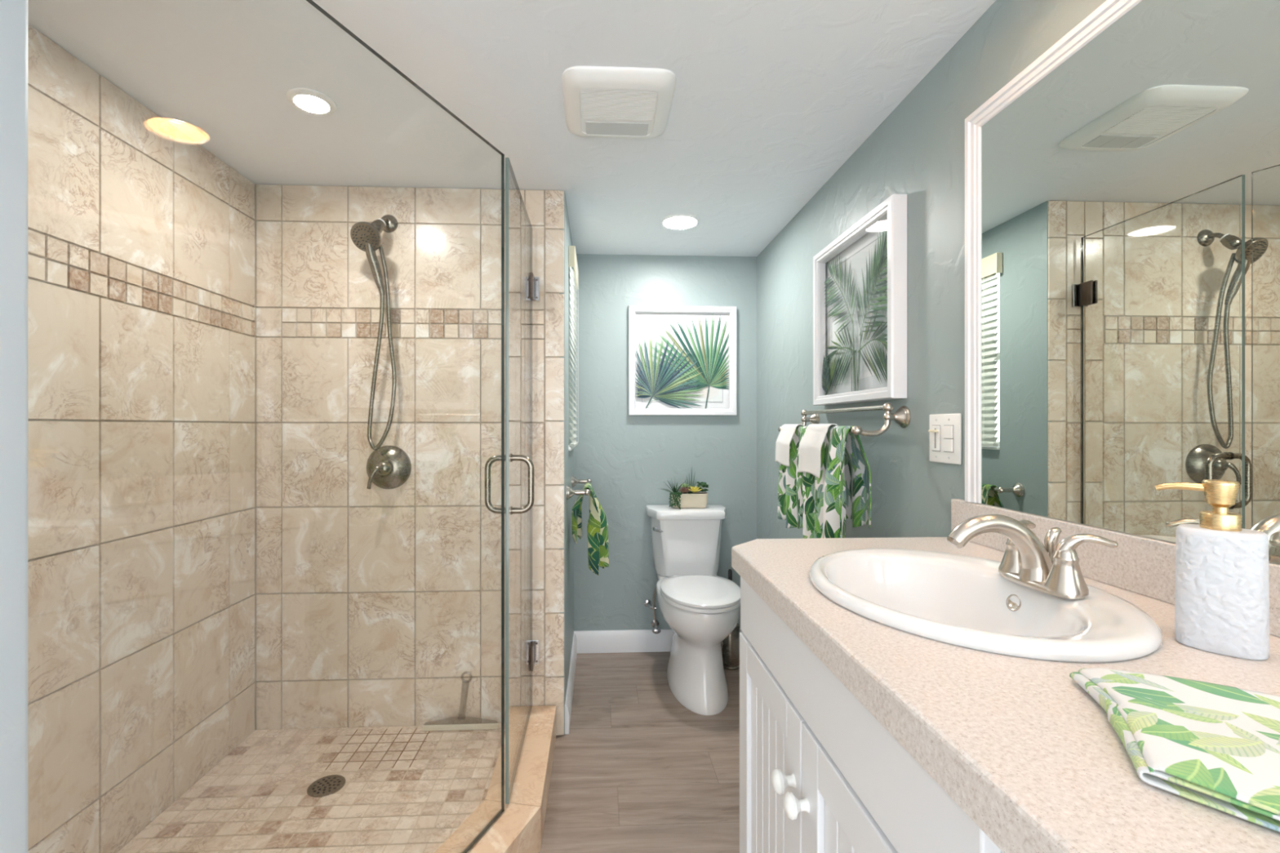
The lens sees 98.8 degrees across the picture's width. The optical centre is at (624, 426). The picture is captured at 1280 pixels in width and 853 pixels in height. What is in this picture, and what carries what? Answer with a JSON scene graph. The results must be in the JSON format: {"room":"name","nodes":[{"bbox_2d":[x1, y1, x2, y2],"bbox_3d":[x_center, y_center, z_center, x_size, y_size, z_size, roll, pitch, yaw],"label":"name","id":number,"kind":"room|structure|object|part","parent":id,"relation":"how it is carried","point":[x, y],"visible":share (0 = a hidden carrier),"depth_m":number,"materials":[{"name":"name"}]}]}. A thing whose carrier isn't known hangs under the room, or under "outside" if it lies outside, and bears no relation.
{"room":"bathroom","nodes":[
{"label":"bathroom","id":0,"kind":"room"},
{"bbox_2d":[0,0,27,852],"bbox_3d":[-1.055,0.165,0.559,0.746,2.150,0.120,0,0,-3],"label":"wall","id":1,"kind":"structure","parent":0,"point":[13,13],"depth_m":0.61,"materials":[{"name":"white paint"}]},
{"bbox_2d":[27,23,254,852],"bbox_3d":[-1.407,0.165,1.330,0.117,2.150,1.454,0,0,-3],"label":"wall","id":2,"kind":"structure","parent":0,"point":[141,238],"depth_m":1.49,"materials":[{"name":"beige tile"}]},
{"bbox_2d":[116,723,505,852],"bbox_3d":[-0.832,1.178,1.344,1.033,0.085,1.470,0,0,-3],"label":"floor","id":3,"kind":"structure","parent":0,"point":[406,788],"depth_m":1.69,"materials":[{"name":"beige tile"}]},
{"bbox_2d":[306,774,345,797],"bbox_3d":[-0.942,1.136,1.732,0.107,0.007,0.107,0,0,-3],"label":"floor drain","id":4,"kind":"object","parent":3,"relation":"on","point":[326,785],"visible":1,"depth_m":1.73,"materials":[{"name":"brown metal"}]},
{"bbox_2d":[422,671,498,731],"bbox_3d":[-0.615,1.032,2.063,0.280,0.206,0.036,0,0,-3],"label":"squeegee","id":5,"kind":"object","parent":3,"relation":"on","point":[473,726],"visible":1,"depth_m":2.04,"materials":[{"name":"beige plastic"}]},
{"bbox_3d":[-0.614,1.124,2.049,0.280,0.021,0.008,0,0,-3],"label":"blade","id":6,"kind":"part","parent":5,"relation":"part of","materials":[{"name":"beige rubber"}]},
{"bbox_2d":[254,184,564,735],"bbox_3d":[-0.870,0.165,2.138,1.268,2.150,0.120,0,0,-3],"label":"wall","id":7,"kind":"structure","parent":0,"point":[373,606],"depth_m":2.08,"materials":[{"name":"beige tile"}]},
{"bbox_2d":[350,214,397,450],"bbox_3d":[-0.904,-0.356,1.992,0.106,0.890,0.185,0,0,11],"label":"shower","id":8,"kind":"object","parent":7,"relation":"attached to","point":[366,236],"visible":1,"depth_m":1.99,"materials":[{"name":"silver metal"}]},
{"bbox_3d":[-0.900,-0.578,1.967,0.034,0.163,0.069,0,0,39],"label":"handle","id":9,"kind":"part","parent":8,"relation":"part of","materials":[{"name":"silver metal"}]},
{"bbox_3d":[-0.893,-0.759,2.035,0.018,0.036,0.063,0,0,0],"label":"shower arm","id":10,"kind":"part","parent":8,"relation":"part of","materials":[{"name":"silver metal"}]},
{"bbox_2d":[365,445,411,488],"bbox_3d":[-0.891,0.154,2.027,0.166,0.166,0.099,0,0,-3],"label":"shower valve","id":11,"kind":"object","parent":7,"relation":"attached to","point":[388,467],"visible":1,"depth_m":2.05,"materials":[{"name":"silver metal"}]},
{"bbox_3d":[-0.899,0.176,2.008,0.078,0.103,0.061,0,0,-3],"label":"lever","id":12,"kind":"part","parent":11,"relation":"part of","materials":[{"name":"silver metal"}]},
{"bbox_2d":[484,157,539,804],"bbox_3d":[-0.344,0.152,1.817,0.142,1.814,0.559,0,0,-3],"label":"shower door","id":13,"kind":"structure","parent":7,"relation":"attached to","point":[524,651],"depth_m":1.75,"materials":[{"name":"clear glass"}]},
{"bbox_3d":[-0.371,0.166,1.576,0.065,0.170,0.017,0,0,-3],"label":"pull handle","id":14,"kind":"part","parent":13,"relation":"part of","materials":[{"name":"silver metal"}]},
{"bbox_2d":[510,453,512,515],"bbox_3d":[-0.326,0.166,1.578,0.003,0.176,0.024,0,0,-3],"label":"washer","id":15,"kind":"object","parent":13,"relation":"in","point":[511,457],"depth_m":1.57,"materials":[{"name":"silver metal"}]},
{"bbox_3d":[-0.344,0.152,1.812,0.010,1.814,0.548,0,0,-3],"label":"glass pane","id":16,"kind":"part","parent":13,"relation":"part of","materials":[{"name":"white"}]},
{"bbox_3d":[-0.294,0.166,1.580,0.065,0.170,0.017,0,0,-3],"label":"pull handle","id":17,"kind":"part","parent":13,"relation":"part of","materials":[{"name":"silver metal"}]},
{"bbox_3d":[-0.357,0.862,2.094,0.060,0.090,0.005,0,0,-3],"label":"wall plate","id":18,"kind":"part","parent":13,"relation":"part of","materials":[{"name":"silver metal"}]},
{"bbox_3d":[-0.357,-0.526,2.094,0.060,0.090,0.005,0,0,-3],"label":"wall plate","id":19,"kind":"part","parent":13,"relation":"part of","materials":[{"name":"silver metal"}]},
{"bbox_2d":[27,0,995,257],"bbox_3d":[-0.267,-0.970,0.863,2.450,0.120,4.250,0,0,-3],"label":"ceiling","id":20,"kind":"structure","parent":0,"point":[771,99],"depth_m":1.46,"materials":[{"name":"white paint"}]},
{"bbox_2d":[285,87,337,115],"bbox_3d":[-0.875,-0.905,1.532,0.123,0.010,0.123,0,0,-3],"label":"recessed light","id":21,"kind":"object","parent":20,"relation":"in","point":[308,100],"visible":1,"depth_m":1.52,"materials":[{"name":"white plastic"}]},
{"bbox_2d":[294,95,328,111],"bbox_3d":[-0.875,-0.905,1.532,0.082,0.008,0.082,0,0,-3],"label":"diffuser","id":22,"kind":"object","parent":21,"relation":"attached to","point":[304,103],"depth_m":1.53,"materials":[{"name":"white plastic"}]},
{"bbox_2d":[561,66,676,138],"bbox_3d":[-0.020,-0.897,1.551,0.304,0.026,0.329,0,0,-3],"label":"exhaust fan","id":23,"kind":"object","parent":20,"relation":"attached to","point":[600,102],"visible":1,"depth_m":1.49,"materials":[{"name":"white plastic"}]},
{"bbox_2d":[580,88,657,120],"bbox_3d":[-0.018,-0.887,1.511,0.205,0.004,0.143,0,0,-3],"label":"grille","id":24,"kind":"object","parent":23,"relation":"attached to","point":[596,104],"depth_m":1.51,"materials":[{"name":"white plastic"}]},
{"bbox_2d":[662,213,697,229],"bbox_3d":[0.245,-0.905,2.425,0.155,0.010,0.155,0,0,-3],"label":"recessed light","id":25,"kind":"object","parent":20,"relation":"in","point":[680,221],"visible":1,"depth_m":2.41,"materials":[{"name":"white plastic"}]},
{"bbox_2d":[559,191,573,734],"bbox_3d":[-0.311,0.165,2.499,0.120,2.150,0.777,0,0,-3],"label":"wall","id":26,"kind":"structure","parent":0,"point":[568,548],"depth_m":2.33,"materials":[{"name":"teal paint"}]},
{"bbox_2d":[564,631,576,733],"bbox_3d":[-0.242,1.134,2.497,0.016,0.112,0.754,0,0,-3],"label":"baseboard","id":27,"kind":"structure","parent":26,"relation":"attached to","point":[568,703],"depth_m":2.34,"materials":[{"name":"white paint"}]},
{"bbox_2d":[568,245,578,447],"bbox_3d":[-0.236,-0.344,2.557,0.030,0.868,0.400,0,0,-3],"label":"window blind","id":28,"kind":"object","parent":26,"relation":"attached to","point":[574,274],"visible":1,"depth_m":2.47,"materials":[{"name":"beige plastic"}]},
{"bbox_3d":[-0.237,0.083,2.557,0.024,0.014,0.352,0,0,-3],"label":"rail","id":29,"kind":"part","parent":28,"relation":"part of","materials":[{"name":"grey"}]},
{"bbox_2d":[566,475,591,500],"bbox_3d":[-0.202,0.272,2.488,0.096,0.062,0.512,0,0,-3],"label":"towel bar","id":30,"kind":"object","parent":26,"relation":"attached to","point":[570,492],"visible":0.93,"depth_m":2.26,"materials":[{"name":"silver metal"}]},
{"bbox_2d":[571,482,608,575],"bbox_3d":[-0.150,0.449,2.401,0.160,0.388,0.191,0,0,-3],"label":"hand towel","id":31,"kind":"object","parent":30,"relation":"hanging from","point":[597,525],"visible":0.98,"depth_m":2.33,"materials":[{"name":"green fabric"}]},
{"bbox_2d":[538,651,739,852],"bbox_3d":[-0.255,1.220,0.613,2.450,0.060,4.750,0,0,-3],"label":"floor","id":32,"kind":"structure","parent":0,"point":[636,770],"depth_m":1.90,"materials":[{"name":"brown wood"}]},
{"bbox_2d":[434,705,555,852],"bbox_3d":[-0.437,1.140,1.364,0.310,0.141,1.515,0,0,13],"label":"shower curb","id":33,"kind":"object","parent":32,"relation":"on","point":[519,828],"visible":0.8,"depth_m":1.55,"materials":[{"name":"stone"}]},
{"bbox_2d":[306,0,504,852],"bbox_3d":[-0.520,0.157,1.069,0.014,1.824,0.977,0,0,22],"label":"glass shower panel","id":34,"kind":"object","parent":33,"relation":"on","point":[313,3],"visible":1,"depth_m":1.52,"materials":[{"name":"clear glass"}]},
{"bbox_2d":[645,504,740,715],"bbox_3d":[0.334,0.803,2.554,0.414,0.775,0.709,0,0,-3],"label":"toilet","id":35,"kind":"object","parent":32,"relation":"on","point":[701,607],"visible":0.98,"depth_m":2.41,"materials":[{"name":"white ceramic"}]},
{"bbox_3d":[0.160,0.512,2.724,0.029,0.022,0.068,0,0,-37],"label":"flush lever","id":36,"kind":"part","parent":35,"relation":"part of","materials":[{"name":"silver metal"}]},
{"bbox_2d":[661,467,708,509],"bbox_3d":[0.294,0.308,2.809,0.266,0.214,0.134,0,0,-3],"label":"succulent planter","id":37,"kind":"object","parent":35,"relation":"on","point":[689,496],"visible":1,"depth_m":2.77,"materials":[{"name":"beige"}]},
{"bbox_3d":[0.330,0.377,2.803,0.186,0.076,0.078,0,0,-3],"label":"pot","id":38,"kind":"part","parent":37,"relation":"part of","materials":[{"name":"beige ceramic"}]},
{"bbox_3d":[0.321,0.610,2.809,0.372,0.296,0.189,0,0,-3],"label":"tank","id":39,"kind":"part","parent":35,"relation":"part of","materials":[{"name":"white ceramic"}]},
{"bbox_3d":[0.322,0.438,2.800,0.414,0.046,0.215,0,0,-3],"label":"tank lid","id":40,"kind":"part","parent":35,"relation":"part of","materials":[{"name":"white ceramic"}]},
{"bbox_3d":[0.340,0.743,2.429,0.356,0.016,0.460,0,0,-3],"label":"seat","id":41,"kind":"part","parent":35,"relation":"part of","materials":[{"name":"white plastic"}]},
{"bbox_3d":[0.340,0.721,2.425,0.354,0.022,0.449,0,0,-3],"label":"seat lid","id":42,"kind":"part","parent":35,"relation":"part of","materials":[{"name":"white plastic"}]},
{"bbox_2d":[721,568,739,670],"bbox_3d":[0.524,0.950,2.728,0.103,0.481,0.103,0,0,-3],"label":"toilet brush","id":43,"kind":"object","parent":32,"relation":"on","point":[731,644],"visible":0.52,"depth_m":2.69,"materials":[{"name":"silver metal"}]},
{"bbox_3d":[0.524,0.850,2.728,0.020,0.281,0.020,0,0,-3],"label":"handle","id":44,"kind":"part","parent":43,"relation":"part of","materials":[{"name":"black rubber"}]},
{"bbox_2d":[739,576,1003,852],"bbox_3d":[0.513,0.746,0.837,0.554,0.888,0.767,0,0,-3],"label":"vanity cabinet","id":45,"kind":"object","parent":32,"relation":"on","point":[820,773],"visible":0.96,"depth_m":0.79,"materials":[{"name":"white paint"}]},
{"bbox_3d":[0.275,0.766,1.025,0.011,0.506,0.242,0,0,-3],"label":"beadboard panel","id":46,"kind":"part","parent":45,"relation":"part of","materials":[{"name":"white paint"}]},
{"bbox_3d":[0.271,0.766,1.025,0.020,0.628,0.366,0,0,-3],"label":"door","id":47,"kind":"part","parent":45,"relation":"part of","materials":[{"name":"white paint"}]},
{"bbox_3d":[0.251,0.562,0.869,0.034,0.035,0.035,0,0,-3],"label":"knob","id":48,"kind":"part","parent":45,"relation":"part of","materials":[{"name":"white ceramic"}]},
{"bbox_3d":[0.254,0.562,0.813,0.034,0.035,0.035,0,0,-3],"label":"knob","id":49,"kind":"part","parent":45,"relation":"part of","materials":[{"name":"white ceramic"}]},
{"bbox_3d":[0.294,0.766,0.643,0.011,0.506,0.268,0,0,-3],"label":"beadboard panel","id":50,"kind":"part","parent":45,"relation":"part of","materials":[{"name":"white paint"}]},
{"bbox_3d":[0.289,0.766,0.643,0.020,0.628,0.392,0,0,-3],"label":"door","id":51,"kind":"part","parent":45,"relation":"part of","materials":[{"name":"white paint"}]},
{"bbox_2d":[731,537,1279,852],"bbox_3d":[0.544,0.279,0.488,0.562,0.044,1.563,0,0,-3],"label":"countertop","id":52,"kind":"structure","parent":45,"relation":"on","point":[1028,754],"depth_m":0.50,"materials":[{"name":"beige stone"}]},
{"bbox_2d":[808,548,1163,662],"bbox_3d":[0.505,0.316,0.840,0.410,0.155,0.494,0,0,-3],"label":"sink","id":53,"kind":"object","parent":52,"relation":"in","point":[964,601],"visible":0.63,"depth_m":0.84,"materials":[{"name":"white ceramic"}]},
{"bbox_2d":[946,514,1118,599],"bbox_3d":[0.586,0.187,0.832,0.195,0.109,0.157,0,0,-3],"label":"faucet","id":54,"kind":"object","parent":52,"relation":"on","point":[1026,562],"visible":1,"depth_m":0.82,"materials":[{"name":"silver metal"}]},
{"bbox_3d":[0.571,0.184,0.832,0.165,0.103,0.050,0,0,-3],"label":"spout","id":55,"kind":"part","parent":54,"relation":"part of","materials":[{"name":"silver metal"}]},
{"bbox_3d":[0.630,0.202,0.880,0.051,0.068,0.051,0,0,-3],"label":"handle","id":56,"kind":"part","parent":54,"relation":"part of","materials":[{"name":"silver metal"}]},
{"bbox_3d":[0.649,0.169,0.893,0.070,0.033,0.020,0,0,-33],"label":"lever","id":57,"kind":"part","parent":54,"relation":"part of","materials":[{"name":"silver metal"}]},
{"bbox_3d":[0.631,0.236,0.834,0.053,0.011,0.141,0,0,-3],"label":"deck plate","id":58,"kind":"part","parent":54,"relation":"part of","materials":[{"name":"silver metal"}]},
{"bbox_3d":[0.653,0.193,0.835,0.023,0.079,0.017,0,0,-3],"label":"lift rod","id":59,"kind":"part","parent":54,"relation":"part of","materials":[{"name":"silver metal"}]},
{"bbox_3d":[0.635,0.202,0.788,0.051,0.068,0.051,0,0,-3],"label":"handle","id":60,"kind":"part","parent":54,"relation":"part of","materials":[{"name":"silver metal"}]},
{"bbox_3d":[0.655,0.169,0.778,0.070,0.033,0.020,0,0,27],"label":"lever","id":61,"kind":"part","parent":54,"relation":"part of","materials":[{"name":"silver metal"}]},
{"bbox_2d":[1069,666,1279,832],"bbox_3d":[0.496,0.245,0.409,0.255,0.020,0.269,0,0,39],"label":"folded towel","id":62,"kind":"object","parent":52,"relation":"on","point":[1216,746],"visible":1,"depth_m":0.42,"materials":[{"name":"green fabric"}]},
{"bbox_2d":[1154,479,1270,660],"bbox_3d":[0.685,0.160,0.643,0.056,0.194,0.092,0,0,-41],"label":"soap dispenser","id":63,"kind":"object","parent":52,"relation":"on","point":[1222,602],"visible":1,"depth_m":0.62,"materials":[{"name":"white ceramic"}]},
{"bbox_2d":[1174,531,1270,660],"bbox_3d":[0.691,0.191,0.636,0.056,0.132,0.074,0,0,-40],"label":"bottle","id":64,"kind":"object","parent":63,"relation":"attached to","point":[1222,602],"depth_m":0.62,"materials":[{"name":"white ceramic"}]},
{"bbox_2d":[573,253,756,631],"bbox_3d":[0.228,0.165,2.964,1.260,2.150,0.100,0,0,-3],"label":"wall","id":65,"kind":"structure","parent":0,"point":[628,460],"depth_m":2.91,"materials":[{"name":"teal paint"}]},
{"bbox_2d":[644,599,656,609],"bbox_3d":[0.135,0.938,2.877,0.039,0.040,0.082,0,0,-22],"label":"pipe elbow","id":66,"kind":"object","parent":65,"relation":"attached to","point":[647,602],"visible":1,"depth_m":2.89,"materials":[{"name":"silver metal"}]},
{"bbox_2d":[650,586,660,633],"bbox_3d":[0.168,0.909,2.853,0.060,0.317,0.117,0,0,-3],"label":"water supply valve","id":67,"kind":"object","parent":65,"relation":"attached to","point":[655,623],"visible":0.84,"depth_m":2.84,"materials":[{"name":"silver metal"}]},
{"bbox_2d":[573,627,742,653],"bbox_3d":[0.219,1.134,2.905,0.978,0.112,0.016,0,0,-3],"label":"baseboard","id":68,"kind":"structure","parent":65,"relation":"attached to","point":[642,640],"depth_m":2.89,"materials":[{"name":"white paint"}]},
{"bbox_2d":[628,305,736,415],"bbox_3d":[0.307,-0.348,2.903,0.574,0.578,0.029,0,0,-3],"label":"framed picture","id":69,"kind":"object","parent":65,"relation":"attached to","point":[682,359],"visible":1,"depth_m":2.91,"materials":[{"name":"white"}]},
{"bbox_2d":[721,622,739,670],"bbox_3d":[0.524,1.087,2.728,0.103,0.207,0.103,0,0,-3],"label":"canister","id":70,"kind":"object","parent":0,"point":[731,644],"depth_m":2.69,"materials":[{"name":"silver metal"}]},
{"bbox_2d":[756,0,1106,538],"bbox_3d":[0.855,0.165,0.917,0.100,2.150,4.050,0,0,-3],"label":"wall","id":71,"kind":"structure","parent":0,"point":[917,152],"depth_m":1.48,"materials":[{"name":"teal paint"}]},
{"bbox_2d":[777,402,911,436],"bbox_3d":[0.686,-0.019,1.823,0.151,0.094,0.677,0,0,-3],"label":"double towel bar","id":72,"kind":"object","parent":71,"relation":"attached to","point":[902,416],"visible":0.83,"depth_m":1.51,"materials":[{"name":"silver metal"}]},
{"bbox_2d":[777,426,807,528],"bbox_3d":[0.623,0.181,1.968,0.091,0.364,0.283,0,0,-3],"label":"hand towel","id":73,"kind":"object","parent":72,"relation":"hanging from","point":[790,506],"visible":0.48,"depth_m":1.94,"materials":[{"name":"green fabric"}]},
{"bbox_2d":[775,424,804,466],"bbox_3d":[0.608,0.066,1.999,0.078,0.150,0.164,0,0,-3],"label":"washcloth","id":74,"kind":"object","parent":73,"relation":"on","point":[787,432],"visible":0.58,"depth_m":1.98,"materials":[{"name":"white fabric"}]},
{"bbox_2d":[802,426,871,538],"bbox_3d":[0.641,0.202,1.673,0.110,0.406,0.290,0,0,-3],"label":"hand towel","id":75,"kind":"object","parent":72,"relation":"hanging from","point":[842,491],"visible":0.8,"depth_m":1.61,"materials":[{"name":"green fabric"}]},
{"bbox_2d":[797,423,838,478],"bbox_3d":[0.617,0.074,1.736,0.081,0.166,0.188,0,0,-3],"label":"washcloth","id":76,"kind":"object","parent":75,"relation":"on","point":[810,447],"visible":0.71,"depth_m":1.73,"materials":[{"name":"white fabric"}]},
{"bbox_2d":[813,194,906,405],"bbox_3d":[0.740,-0.358,1.780,0.044,0.560,0.552,0,0,-3],"label":"framed picture","id":77,"kind":"object","parent":71,"relation":"attached to","point":[865,359],"visible":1,"depth_m":1.72,"materials":[{"name":"white wood"}]},
{"bbox_2d":[821,218,887,395],"bbox_3d":[0.747,-0.358,1.780,0.024,0.500,0.492,0,0,-3],"label":"artwork","id":78,"kind":"object","parent":77,"relation":"attached to","point":[855,362],"depth_m":1.78,"materials":[{"name":"paper"}]},
{"bbox_2d":[928,413,961,464],"bbox_3d":[0.774,0.029,1.338,0.020,0.120,0.120,0,0,-3],"label":"light switch","id":79,"kind":"object","parent":71,"relation":"attached to","point":[944,431],"visible":1,"depth_m":1.33,"materials":[{"name":"white plastic"}]},
{"bbox_2d":[951,498,1279,637],"bbox_3d":[0.814,0.214,0.505,0.020,0.087,1.570,0,0,-3],"label":"backsplash","id":80,"kind":"structure","parent":71,"relation":"attached to","point":[1141,565],"depth_m":0.87,"materials":[{"name":"beige stone"}]},
{"bbox_2d":[964,0,1279,564],"bbox_3d":[0.814,-0.264,0.491,0.022,0.866,1.503,0,0,-3],"label":"wall mirror","id":81,"kind":"object","parent":71,"relation":"attached to","point":[1122,188],"visible":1,"depth_m":0.87,"materials":[{"name":"white mirror"}]},
{"bbox_3d":[0.814,-0.264,0.491,0.022,0.866,1.503,0,0,-3],"label":"mirror frame","id":82,"kind":"part","parent":81,"relation":"part of","materials":[{"name":"white wood"}]}
]}

